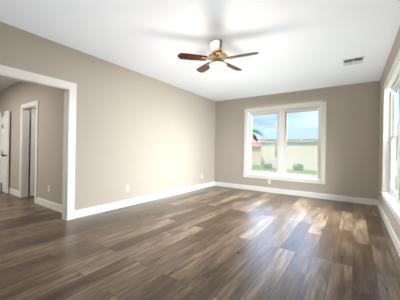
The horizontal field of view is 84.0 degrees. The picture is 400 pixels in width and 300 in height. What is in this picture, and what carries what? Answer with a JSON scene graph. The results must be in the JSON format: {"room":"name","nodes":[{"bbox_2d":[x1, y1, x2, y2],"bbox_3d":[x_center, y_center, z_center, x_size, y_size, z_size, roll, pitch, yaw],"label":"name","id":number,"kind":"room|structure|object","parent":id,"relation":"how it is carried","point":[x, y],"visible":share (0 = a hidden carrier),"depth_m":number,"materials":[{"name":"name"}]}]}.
{"room":"empty living room","nodes":[
{"label":"empty living room","id":0,"kind":"room"},
{"bbox_2d":[0,77,19,90],"bbox_3d":[-4.836,-1.634,4.007,4.880,0.079,2.650,1,0,35],"label":"ceiling","id":1,"kind":"structure","parent":0,"point":[5,83],"depth_m":5.24,"materials":[{"name":"paint"}]},
{"bbox_2d":[28,108,35,192],"bbox_3d":[-4.219,-0.294,5.758,0.100,2.740,0.720,1,0,35],"label":"wall","id":2,"kind":"structure","parent":0,"point":[29,151],"depth_m":5.58,"materials":[{"name":"paint"}]},
{"bbox_2d":[0,82,63,204],"bbox_3d":[-4.071,-0.291,5.145,4.880,2.740,0.120,1,0,35],"label":"wall","id":3,"kind":"structure","parent":0,"point":[14,98],"depth_m":4.41,"materials":[{"name":"paint"}]},
{"bbox_2d":[0,111,9,192],"bbox_3d":[-5.054,0.040,5.641,0.810,2.020,0.107,1,0,35],"label":"hall door","id":4,"kind":"structure","parent":3,"relation":"in","point":[4,145],"depth_m":5.54,"materials":[{"name":"white wood"}]},
{"bbox_2d":[8,187,18,196],"bbox_3d":[-5.127,0.996,5.779,2.400,0.130,0.014,1,0,35],"label":"baseboard","id":5,"kind":"structure","parent":3,"relation":"attached to","point":[12,191],"depth_m":5.31,"materials":[{"name":"white wood"}]},
{"bbox_2d":[19,100,38,202],"bbox_3d":[-3.687,0.031,4.865,0.958,2.109,0.140,1,0,35],"label":"trim","id":6,"kind":"structure","parent":3,"relation":"attached to","point":[26,108],"depth_m":5.05,"materials":[{"name":"white wood"}]},
{"bbox_2d":[30,109,35,195],"bbox_3d":[-3.639,0.065,5.375,0.306,2.020,0.696,1,0,35],"label":"closet door","id":7,"kind":"structure","parent":3,"relation":"in","point":[32,156],"depth_m":5.18,"materials":[{"name":"white wood"}]},
{"bbox_2d":[36,197,61,212],"bbox_3d":[-2.731,1.038,4.120,1.470,0.130,0.014,1,0,35],"label":"baseboard","id":8,"kind":"structure","parent":3,"relation":"attached to","point":[54,206],"depth_m":4.19,"materials":[{"name":"white wood"}]},
{"bbox_2d":[0,22,215,209],"bbox_3d":[-1.592,-0.248,4.335,0.120,2.740,7.150,1,0,35],"label":"wall","id":9,"kind":"structure","parent":0,"point":[140,135],"depth_m":4.34,"materials":[{"name":"paint"}]},
{"bbox_2d":[0,65,76,220],"bbox_3d":[-2.573,0.011,2.925,0.156,2.189,1.738,1,0,35],"label":"door frame","id":10,"kind":"structure","parent":9,"relation":"attached to","point":[69,89],"depth_m":3.52,"materials":[{"name":"white wood"}]},
{"bbox_2d":[74,182,214,218],"bbox_3d":[-0.781,1.072,5.421,0.014,0.130,4.415,1,0,35],"label":"baseboard","id":11,"kind":"structure","parent":9,"relation":"attached to","point":[79,213],"depth_m":4.56,"materials":[{"name":"white wood"}]},
{"bbox_2d":[0,186,399,299],"bbox_3d":[-1.875,1.167,4.586,9.410,0.100,7.270,1,0,35],"label":"floor","id":12,"kind":"structure","parent":0,"point":[217,243],"depth_m":2.53,"materials":[{"name":"laminate"}]},
{"bbox_2d":[0,0,399,100],"bbox_3d":[-1.825,-1.672,4.586,9.410,0.100,7.270,1,0,35],"label":"ceiling","id":13,"kind":"structure","parent":0,"point":[299,45],"depth_m":3.09,"materials":[{"name":"paint"}]},
{"bbox_2d":[177,39,258,78],"bbox_3d":[0.299,-1.307,3.252,1.114,0.557,1.110,1,0,35],"label":"ceiling fan","id":14,"kind":"object","parent":13,"relation":"hanging from","point":[217,57],"visible":1,"depth_m":3.16,"materials":[{"name":"brown wood"}]},
{"bbox_2d":[343,56,363,65],"bbox_3d":[2.661,-1.539,3.857,0.300,0.009,0.300,1,0,35],"label":"ceiling vent","id":15,"kind":"object","parent":13,"relation":"in","point":[352,61],"visible":0.98,"depth_m":3.85,"materials":[{"name":"grey metal"}]},
{"bbox_2d":[214,81,379,199],"bbox_3d":[2.240,-0.181,6.102,4.410,2.740,0.120,1,0,35],"label":"wall","id":16,"kind":"structure","parent":0,"point":[352,140],"depth_m":5.34,"materials":[{"name":"paint"}]},
{"bbox_2d":[248,107,321,178],"bbox_3d":[2.266,-0.185,6.139,1.932,1.822,0.069,1,0,35],"label":"window","id":17,"kind":"structure","parent":16,"relation":"in","point":[282,152],"depth_m":6.09,"materials":[{"name":"white plastic"}]},
{"bbox_2d":[243,102,326,183],"bbox_3d":[2.219,-0.186,6.071,2.160,2.030,0.105,1,0,35],"label":"window frame","id":18,"kind":"structure","parent":16,"relation":"attached to","point":[321,180],"depth_m":5.90,"materials":[{"name":"white wood"}]},
{"bbox_2d":[215,182,376,204],"bbox_3d":[2.187,1.123,6.041,4.110,0.130,0.014,1,0,35],"label":"baseboard","id":19,"kind":"structure","parent":16,"relation":"attached to","point":[256,188],"depth_m":5.71,"materials":[{"name":"white wood"}]},
{"bbox_2d":[378,27,399,241],"bbox_3d":[1.934,-0.186,1.893,0.120,2.740,7.150,1,0,35],"label":"wall","id":20,"kind":"structure","parent":0,"point":[393,221],"depth_m":4.01,"materials":[{"name":"paint"}]},
{"bbox_2d":[376,200,399,256],"bbox_3d":[1.891,1.118,1.980,0.014,0.130,7.030,1,0,35],"label":"baseboard","id":21,"kind":"structure","parent":20,"relation":"attached to","point":[394,238],"depth_m":3.10,"materials":[{"name":"white wood"}]},
{"bbox_2d":[381,50,399,223],"bbox_3d":[2.749,-0.177,3.135,0.105,2.030,2.160,1,0,35],"label":"window frame","id":22,"kind":"structure","parent":20,"relation":"attached to","point":[392,203],"depth_m":3.91,"materials":[{"name":"white wood"}]},
{"bbox_2d":[389,74,399,203],"bbox_3d":[2.817,-0.176,3.087,0.069,1.822,1.932,1,0,35],"label":"window","id":23,"kind":"structure","parent":20,"relation":"in","point":[394,193],"depth_m":3.79,"materials":[{"name":"white plastic"}]},
{"label":"outside","id":24,"kind":"structure","parent":0,"visible":0},
{"bbox_2d":[251,165,397,190],"bbox_3d":[13.990,1.844,26.782,120.000,0.200,120.000,1,0,35],"label":"lawn","id":25,"kind":"structure","parent":24,"point":[290,171],"depth_m":16.91,"materials":[{"name":"green plant"}]},
{"bbox_2d":[251,136,260,164],"bbox_3d":[5.740,-0.065,28.259,7.400,3.330,7.700,1,0,35],"label":"house","id":26,"kind":"structure","parent":25,"relation":"on","point":[258,145],"depth_m":23.90,"materials":[{"name":"beige"}]},
{"bbox_2d":[252,129,264,140],"bbox_3d":[3.865,-0.136,18.240,3.227,3.429,2.907,1,0,35],"label":"palm","id":27,"kind":"object","parent":25,"relation":"on","point":[254,136],"depth_m":17.99,"materials":[{"name":"green plant"}]},
{"bbox_2d":[292,164,302,170],"bbox_3d":[7.886,1.408,17.856,0.806,0.640,0.841,1,0,35],"label":"bush","id":28,"kind":"object","parent":25,"relation":"on","point":[301,165],"depth_m":17.59,"materials":[{"name":"green plant"}]},
{"bbox_2d":[257,124,397,174],"bbox_3d":[13.491,-0.205,19.246,15.000,3.880,7.700,1,0,35],"label":"house","id":29,"kind":"structure","parent":25,"relation":"on","point":[272,135],"depth_m":19.08,"materials":[{"name":"grey"}]}
]}

